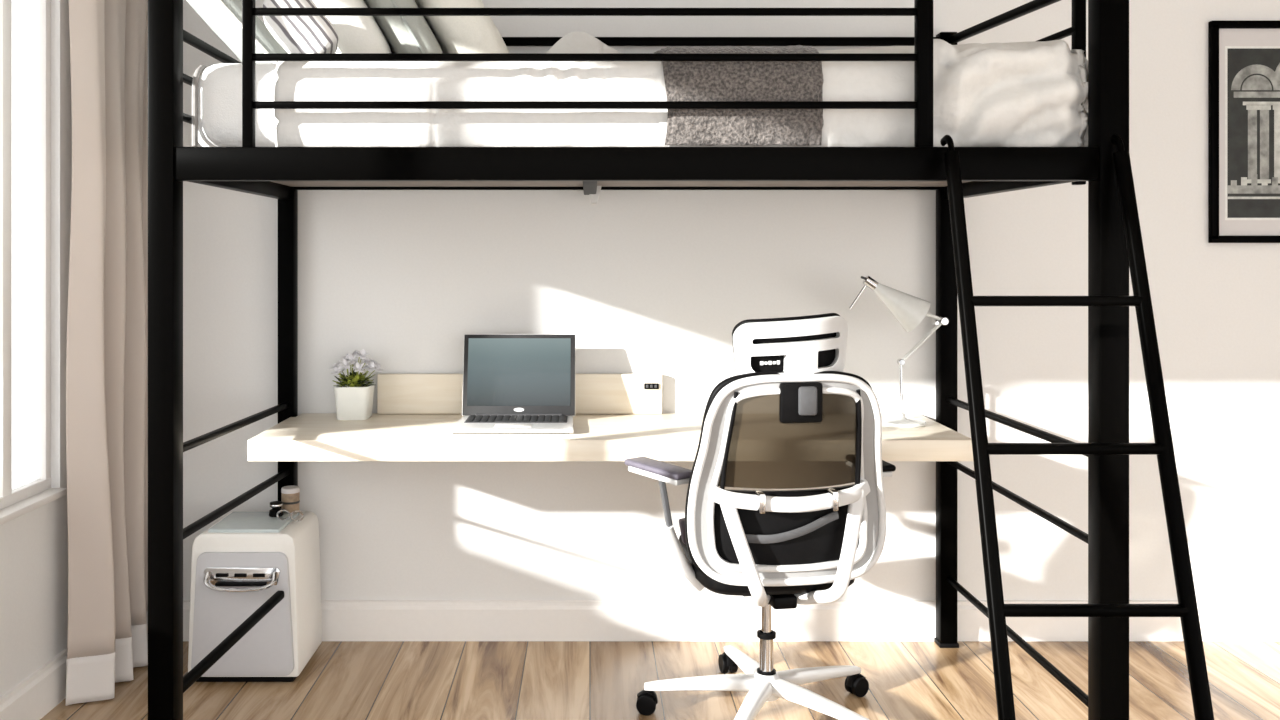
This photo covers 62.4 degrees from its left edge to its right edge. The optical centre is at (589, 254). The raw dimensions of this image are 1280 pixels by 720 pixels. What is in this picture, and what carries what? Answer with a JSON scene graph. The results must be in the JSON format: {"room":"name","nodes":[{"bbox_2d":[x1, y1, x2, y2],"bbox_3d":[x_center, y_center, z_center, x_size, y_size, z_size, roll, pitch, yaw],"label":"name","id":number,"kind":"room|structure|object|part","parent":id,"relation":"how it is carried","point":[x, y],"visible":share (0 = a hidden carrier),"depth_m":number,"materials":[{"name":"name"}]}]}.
{"room":"bedroom","nodes":[
{"label":"bedroom","id":0,"kind":"room"},
{"bbox_2d":[0,0,71,696],"bbox_3d":[-1.558,-0.025,0.950,0.062,2.600,5.100,0,0,0],"label":"wall","id":1,"kind":"structure","parent":0,"point":[33,544],"depth_m":3.04,"materials":[{"name":"paint"}]},
{"bbox_2d":[0,0,66,524],"bbox_3d":[-1.546,-0.168,1.745,0.086,1.715,2.590,0,0,0],"label":"window","id":2,"kind":"structure","parent":1,"relation":"in","point":[15,502],"depth_m":3.01,"materials":[{"name":"paint"}]},
{"bbox_3d":[-1.546,0.680,1.745,0.086,0.020,2.590,0,0,0],"label":"sill","id":3,"kind":"part","parent":2,"relation":"part of","materials":[{"name":"paint"}]},
{"bbox_2d":[0,648,66,719],"bbox_3d":[-1.518,1.210,0.940,0.018,0.130,5.080,0,0,0],"label":"baseboard","id":4,"kind":"structure","parent":1,"relation":"attached to","point":[35,696],"depth_m":2.89,"materials":[{"name":"paint"}]},
{"bbox_2d":[40,641,1279,719],"bbox_3d":[0.862,1.305,1.000,5.277,0.060,5.200,0,0,0],"label":"floor","id":5,"kind":"structure","parent":0,"point":[342,680],"depth_m":3.15,"materials":[{"name":"brown wood"}]},
{"bbox_2d":[188,511,321,681],"bbox_3d":[-1.032,1.046,3.248,0.332,0.457,0.339,0,0,0],"label":"mini fridge","id":6,"kind":"object","parent":5,"relation":"on","point":[244,558],"visible":0.91,"depth_m":3.12,"materials":[{"name":"white metal"}]},
{"bbox_3d":[-1.029,0.961,3.101,0.216,0.051,0.045,0,0,0],"label":"handle","id":7,"kind":"part","parent":6,"relation":"part of","materials":[{"name":"silver metal"}]},
{"bbox_3d":[-1.030,1.065,3.131,0.304,0.366,0.016,0,0,0],"label":"door","id":8,"kind":"part","parent":6,"relation":"part of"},
{"bbox_3d":[-1.028,0.950,3.121,0.226,0.054,0.008,0,0,0],"label":"handle plate","id":9,"kind":"part","parent":6,"relation":"part of","materials":[{"name":"silver metal"}]},
{"bbox_3d":[-1.034,0.825,3.257,0.213,0.013,0.221,0,0,0],"label":"lid","id":10,"kind":"part","parent":6,"relation":"part of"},
{"bbox_2d":[269,501,282,516],"bbox_3d":[-0.985,0.795,3.310,0.044,0.045,0.044,0,0,0],"label":"jar","id":11,"kind":"object","parent":6,"relation":"on","point":[275,505],"visible":0.95,"depth_m":3.30,"materials":[{"name":"black plastic"}]},
{"bbox_2d":[276,509,303,521],"bbox_3d":[-0.925,0.805,3.303,0.088,0.037,0.115,0,0,0],"label":"glasses","id":12,"kind":"object","parent":6,"relation":"on","point":[282,510],"visible":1,"depth_m":3.25,"materials":[{"name":"silver metal"}]},
{"bbox_2d":[281,485,299,512],"bbox_3d":[-0.958,0.785,3.375,0.058,0.086,0.058,0,0,0],"label":"canister","id":13,"kind":"object","parent":6,"relation":"on","point":[290,495],"visible":0.77,"depth_m":3.35,"materials":[{"name":"beige wood"}]},
{"bbox_3d":[-0.958,0.750,3.375,0.057,0.016,0.057,0,0,0],"label":"lid","id":14,"kind":"part","parent":13,"relation":"part of","materials":[{"name":"white plastic"}]},
{"bbox_2d":[148,0,1128,719],"bbox_3d":[0.106,0.195,2.918,2.250,2.160,1.124,0,0,0],"label":"bed","id":15,"kind":"object","parent":5,"relation":"on","point":[278,173],"visible":0.8,"depth_m":2.37,"materials":[{"name":"black metal"}]},
{"bbox_3d":[-0.962,0.192,2.390,0.059,2.154,0.060,0,0,0],"label":"post","id":16,"kind":"part","parent":15,"relation":"part of","materials":[{"name":"black metal"}]},
{"bbox_2d":[192,63,276,146],"bbox_3d":[0.084,-0.349,2.931,2.072,0.222,0.938,0,0,0],"label":"mattress","id":17,"kind":"object","parent":15,"relation":"on","point":[216,88],"visible":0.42,"depth_m":2.46,"materials":[{"name":"white fabric"}]},
{"bbox_2d":[186,0,286,62],"bbox_3d":[-0.985,-0.645,2.900,0.317,0.342,0.407,0,0,-12],"label":"cushion","id":18,"kind":"object","parent":17,"relation":"on","point":[223,17],"visible":0.41,"depth_m":2.74,"materials":[{"name":"grey fabric"}]},
{"bbox_2d":[274,31,1087,146],"bbox_3d":[0.235,-0.422,2.901,1.956,0.365,1.056,0,0,0],"label":"duvet","id":19,"kind":"object","parent":17,"relation":"on","point":[1030,93],"visible":0.6,"depth_m":2.43,"materials":[{"name":"white fabric"}]},
{"bbox_2d":[263,0,337,52],"bbox_3d":[-0.715,-0.559,2.610,0.179,0.185,0.250,0,0,-14],"label":"striped cushion","id":20,"kind":"object","parent":19,"relation":"on","point":[295,34],"visible":0.68,"depth_m":2.51,"materials":[{"name":"fabric"}]},
{"bbox_2d":[312,0,390,52],"bbox_3d":[-0.690,-0.654,2.960,0.274,0.359,0.424,0,0,-9],"label":"cushion","id":21,"kind":"object","parent":19,"relation":"on","point":[356,34],"visible":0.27,"depth_m":2.78,"materials":[{"name":"white fabric"}]},
{"bbox_2d":[364,0,442,52],"bbox_3d":[-0.538,-0.650,3.020,0.255,0.354,0.450,0,0,-9],"label":"cushion","id":22,"kind":"object","parent":19,"relation":"on","point":[403,34],"visible":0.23,"depth_m":2.83,"materials":[{"name":"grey fabric"}]},
{"bbox_2d":[414,0,508,52],"bbox_3d":[-0.371,-0.648,3.060,0.277,0.348,0.444,0,0,-9],"label":"cushion","id":23,"kind":"object","parent":19,"relation":"on","point":[454,34],"visible":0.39,"depth_m":2.87,"materials":[{"name":"beige fabric"}]},
{"bbox_2d":[654,45,823,145],"bbox_3d":[0.350,-0.403,2.914,0.373,0.304,1.018,0,0,0],"label":"throw blanket","id":24,"kind":"object","parent":17,"relation":"on","point":[684,80],"visible":0.65,"depth_m":2.41,"materials":[{"name":"grey fabric"}]},
{"bbox_3d":[-0.979,-0.215,2.920,0.035,0.070,1.021,0,0,-1],"label":"rail","id":25,"kind":"part","parent":15,"relation":"part of","materials":[{"name":"black metal"}]},
{"bbox_3d":[-0.771,-0.492,2.386,0.023,0.505,0.028,0,0,0],"label":"guard post","id":26,"kind":"part","parent":15,"relation":"part of","materials":[{"name":"black metal"}]},
{"bbox_3d":[-0.989,0.272,3.450,0.053,1.994,0.052,0,0,0],"label":"post","id":27,"kind":"part","parent":15,"relation":"part of","materials":[{"name":"black metal"}]},
{"bbox_2d":[248,374,972,460],"bbox_3d":[0.085,0.503,3.241,2.111,0.223,0.506,0,0,0],"label":"desk","id":28,"kind":"object","parent":15,"relation":"attached to","point":[618,417],"visible":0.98,"depth_m":3.08,"materials":[{"name":"beige wood"}]},
{"bbox_2d":[329,349,383,419],"bbox_3d":[-0.753,0.413,3.396,0.173,0.223,0.138,0,0,0],"label":"potted flowers","id":29,"kind":"object","parent":28,"relation":"on","point":[353,397],"visible":1,"depth_m":3.35,"materials":[{"name":"white ceramic"}]},
{"bbox_3d":[-0.820,0.354,3.393,0.038,0.029,0.037,0,0,40],"label":"flower","id":30,"kind":"part","parent":29,"relation":"part of","materials":[{"name":"white plant"}]},
{"bbox_3d":[-0.807,0.367,3.362,0.039,0.032,0.034,0,0,40],"label":"flower","id":31,"kind":"part","parent":29,"relation":"part of","materials":[{"name":"white plant"}]},
{"bbox_3d":[-0.773,0.344,3.344,0.039,0.031,0.036,0,0,-25],"label":"flower","id":32,"kind":"part","parent":29,"relation":"part of","materials":[{"name":"white plant"}]},
{"bbox_3d":[-0.760,0.330,3.368,0.038,0.031,0.035,0,0,-28],"label":"flower","id":33,"kind":"part","parent":29,"relation":"part of","materials":[{"name":"white plant"}]},
{"bbox_3d":[-0.758,0.471,3.395,0.116,0.106,0.116,0,0,0],"label":"pot","id":34,"kind":"part","parent":29,"relation":"part of","materials":[{"name":"white ceramic"}]},
{"bbox_3d":[-0.731,0.356,3.343,0.035,0.032,0.039,0,0,45],"label":"flower","id":35,"kind":"part","parent":29,"relation":"part of","materials":[{"name":"white plant"}]},
{"bbox_3d":[-0.727,0.317,3.375,0.040,0.032,0.036,0,0,0],"label":"flower","id":36,"kind":"part","parent":29,"relation":"part of","materials":[{"name":"white plant"}]},
{"bbox_3d":[-0.720,0.339,3.401,0.034,0.026,0.045,0,0,0],"label":"flower","id":37,"kind":"part","parent":29,"relation":"part of","materials":[{"name":"white plant"}]},
{"bbox_3d":[-0.697,0.356,3.363,0.040,0.029,0.038,0,0,0],"label":"flower","id":38,"kind":"part","parent":29,"relation":"part of","materials":[{"name":"white plant"}]},
{"bbox_3d":[-0.683,0.361,3.394,0.036,0.030,0.041,0,0,17],"label":"flower","id":39,"kind":"part","parent":29,"relation":"part of","materials":[{"name":"white plant"}]},
{"bbox_2d":[448,334,575,433],"bbox_3d":[-0.230,0.390,3.240,0.368,0.268,0.329,0,0,0],"label":"laptop","id":40,"kind":"object","parent":28,"relation":"on","point":[513,383],"visible":1,"depth_m":3.36,"materials":[{"name":"metal"}]},
{"bbox_2d":[644,383,658,388],"bbox_3d":[0.202,0.431,3.467,0.048,0.019,0.007,0,0,0],"label":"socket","id":41,"kind":"object","parent":28,"relation":"attached to","point":[646,385],"depth_m":3.46,"materials":[{"name":"black plastic"}]},
{"bbox_2d":[849,275,948,427],"bbox_3d":[0.955,0.294,3.270,0.304,0.461,0.150,0,0,0],"label":"desk lamp","id":42,"kind":"object","parent":28,"relation":"on","point":[908,310],"visible":0.99,"depth_m":3.25,"materials":[{"name":"white metal"}]},
{"bbox_3d":[0.834,0.126,3.270,0.062,0.087,0.008,0,0,0],"label":"handle","id":43,"kind":"part","parent":42,"relation":"part of","materials":[{"name":"silver metal"}]},
{"bbox_3d":[0.964,0.413,3.270,0.011,0.162,0.011,0,0,0],"label":"stem","id":44,"kind":"part","parent":42,"relation":"part of","materials":[{"name":"silver metal"}]},
{"bbox_3d":[0.954,0.156,3.270,0.193,0.166,0.116,0,0,0],"label":"lamp shade","id":45,"kind":"part","parent":42,"relation":"part of","materials":[{"name":"white metal"}]},
{"bbox_3d":[1.029,0.268,3.278,0.134,0.131,0.006,0,0,0],"label":"arm","id":46,"kind":"part","parent":42,"relation":"part of","materials":[{"name":"white metal"}]},
{"bbox_3d":[1.029,0.268,3.262,0.134,0.131,0.006,0,0,0],"label":"arm","id":47,"kind":"part","parent":42,"relation":"part of","materials":[{"name":"white metal"}]},
{"bbox_3d":[1.034,0.173,3.270,0.125,0.074,0.019,0,0,0],"label":"arm","id":48,"kind":"part","parent":42,"relation":"part of","materials":[{"name":"white metal"}]},
{"bbox_3d":[0.087,-0.244,3.447,2.115,0.062,0.035,0,0,0],"label":"rail","id":49,"kind":"part","parent":15,"relation":"part of","materials":[{"name":"black metal"}]},
{"bbox_3d":[0.105,-0.205,2.385,2.090,0.075,0.040,0,0,0],"label":"rail","id":50,"kind":"part","parent":15,"relation":"part of","materials":[{"name":"black metal"}]},
{"bbox_3d":[0.755,-0.492,2.386,0.036,0.505,0.028,0,0,0],"label":"guard post","id":51,"kind":"part","parent":15,"relation":"part of","materials":[{"name":"black metal"}]},
{"bbox_3d":[1.166,0.272,3.450,0.056,1.994,0.052,0,0,0],"label":"post","id":52,"kind":"part","parent":15,"relation":"part of","materials":[{"name":"black metal"}]},
{"bbox_3d":[1.173,-0.215,2.920,0.040,0.070,1.020,0,0,0],"label":"rail","id":53,"kind":"part","parent":15,"relation":"part of","materials":[{"name":"black metal"}]},
{"bbox_3d":[1.218,-0.430,2.629,0.026,0.510,0.028,0,0,0],"label":"guard post","id":54,"kind":"part","parent":15,"relation":"part of","materials":[{"name":"black metal"}]},
{"bbox_3d":[1.175,0.192,2.390,0.067,2.154,0.060,0,0,0],"label":"post","id":55,"kind":"part","parent":15,"relation":"part of","materials":[{"name":"black metal"}]},
{"bbox_2d":[625,313,895,719],"bbox_3d":[0.460,0.712,2.920,0.721,1.125,0.666,0,0,-8],"label":"office chair","id":56,"kind":"object","parent":5,"relation":"on","point":[790,416],"visible":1,"depth_m":2.67,"materials":[{"name":"white plastic"}]},
{"bbox_3d":[0.205,0.674,2.840,0.044,0.165,0.035,0,0,-8],"label":"arm post","id":57,"kind":"part","parent":56,"relation":"part of","materials":[{"name":"grey plastic"}]},
{"bbox_3d":[0.251,0.814,2.849,0.121,0.179,0.073,0,0,-8],"label":"armrest","id":58,"kind":"part","parent":56,"relation":"part of","materials":[{"name":"white plastic"}]},
{"bbox_3d":[0.309,1.184,2.922,0.317,0.054,0.051,0,0,7],"label":"leg","id":59,"kind":"part","parent":56,"relation":"part of","materials":[{"name":"white plastic"}]},
{"bbox_3d":[0.347,0.475,2.651,0.017,0.273,0.080,0,0,-29],"label":"frame","id":60,"kind":"part","parent":56,"relation":"part of","materials":[{"name":"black plastic"}]},
{"bbox_3d":[0.451,1.184,3.074,0.051,0.054,0.317,0,0,-11],"label":"leg","id":61,"kind":"part","parent":56,"relation":"part of","materials":[{"name":"white plastic"}]},
{"bbox_3d":[0.410,1.184,2.739,0.051,0.054,0.317,0,0,25],"label":"leg","id":62,"kind":"part","parent":56,"relation":"part of","materials":[{"name":"white plastic"}]},
{"bbox_3d":[0.480,0.844,2.935,0.430,0.077,0.450,0,0,-8],"label":"seat","id":63,"kind":"part","parent":56,"relation":"part of","materials":[{"name":"black fabric"}]},
{"bbox_3d":[0.513,0.566,2.701,0.529,0.546,0.122,0,0,-8],"label":"edge trim","id":64,"kind":"part","parent":56,"relation":"part of","materials":[{"name":"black plastic"}]},
{"bbox_2d":[714,484,859,564],"bbox_3d":[0.511,0.714,2.714,0.414,0.221,0.081,0,0,-8],"label":"lumbar cushion","id":65,"kind":"object","parent":56,"relation":"on","point":[814,537],"depth_m":2.68,"materials":[{"name":"black fabric"}]},
{"bbox_3d":[0.516,0.567,2.679,0.517,0.529,0.110,0,0,-8],"label":"frame","id":66,"kind":"part","parent":56,"relation":"part of","materials":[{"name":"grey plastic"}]},
{"bbox_3d":[0.640,1.184,2.986,0.317,0.054,0.051,0,0,-29],"label":"leg","id":67,"kind":"part","parent":56,"relation":"part of","materials":[{"name":"white plastic"}]},
{"bbox_3d":[0.615,1.184,2.779,0.317,0.054,0.051,0,0,43],"label":"leg","id":68,"kind":"part","parent":56,"relation":"part of","materials":[{"name":"white plastic"}]},
{"bbox_3d":[0.686,0.475,2.699,0.017,0.273,0.080,0,0,13],"label":"frame","id":69,"kind":"part","parent":56,"relation":"part of","materials":[{"name":"black plastic"}]},
{"bbox_2d":[940,135,1213,719],"bbox_3d":[0.971,0.503,2.106,0.431,1.544,0.562,0,0,0],"label":"ladder","id":70,"kind":"object","parent":5,"relation":"on","point":[1186,608],"visible":0.99,"depth_m":2.12,"materials":[{"name":"black metal"}]},
{"bbox_3d":[0.786,0.522,2.087,0.030,1.503,0.513,0,0,3],"label":"rail","id":71,"kind":"part","parent":70,"relation":"part of","materials":[{"name":"black metal"}]},
{"bbox_3d":[1.157,0.522,2.087,0.030,1.503,0.514,0,0,4],"label":"rail","id":72,"kind":"part","parent":70,"relation":"part of","materials":[{"name":"black metal"}]},
{"bbox_2d":[183,0,1279,599],"bbox_3d":[0.862,-0.025,3.550,5.277,2.600,0.100,0,0,0],"label":"wall","id":73,"kind":"structure","parent":0,"point":[644,281],"depth_m":3.50,"materials":[{"name":"paint"}]},
{"bbox_2d":[183,600,1279,640],"bbox_3d":[0.936,1.210,3.491,4.927,0.130,0.018,0,0,0],"label":"baseboard","id":74,"kind":"structure","parent":73,"relation":"attached to","point":[342,620],"depth_m":3.48,"materials":[{"name":"paint"}]},
{"bbox_2d":[1208,21,1279,242],"bbox_3d":[2.330,-0.406,3.487,0.560,0.733,0.023,0,0,0],"label":"framed picture","id":75,"kind":"object","parent":73,"relation":"attached to","point":[1244,56],"visible":1,"depth_m":3.49},
{"bbox_2d":[1225,46,1279,219],"bbox_3d":[2.330,-0.403,3.488,0.460,0.576,0.002,0,0,0],"label":"print","id":76,"kind":"object","parent":75,"relation":"attached to","point":[1252,73],"depth_m":3.49},
{"bbox_3d":[0.862,-1.365,1.000,5.277,0.080,5.200,0,0,0],"label":"ceiling","id":77,"kind":"structure","parent":0,"visible":0},
{"bbox_3d":[-1.422,-1.303,2.030,0.040,0.045,2.860,0,0,0],"label":"track","id":78,"kind":"object","parent":77,"relation":"attached to","visible":0},
{"bbox_2d":[65,0,147,705],"bbox_3d":[-1.426,-0.008,3.200,0.131,2.554,0.482,0,0,0],"label":"curtain","id":79,"kind":"object","parent":78,"relation":"hanging from","point":[107,347],"visible":0.86,"depth_m":3.03,"materials":[{"name":"beige fabric"}]}
]}

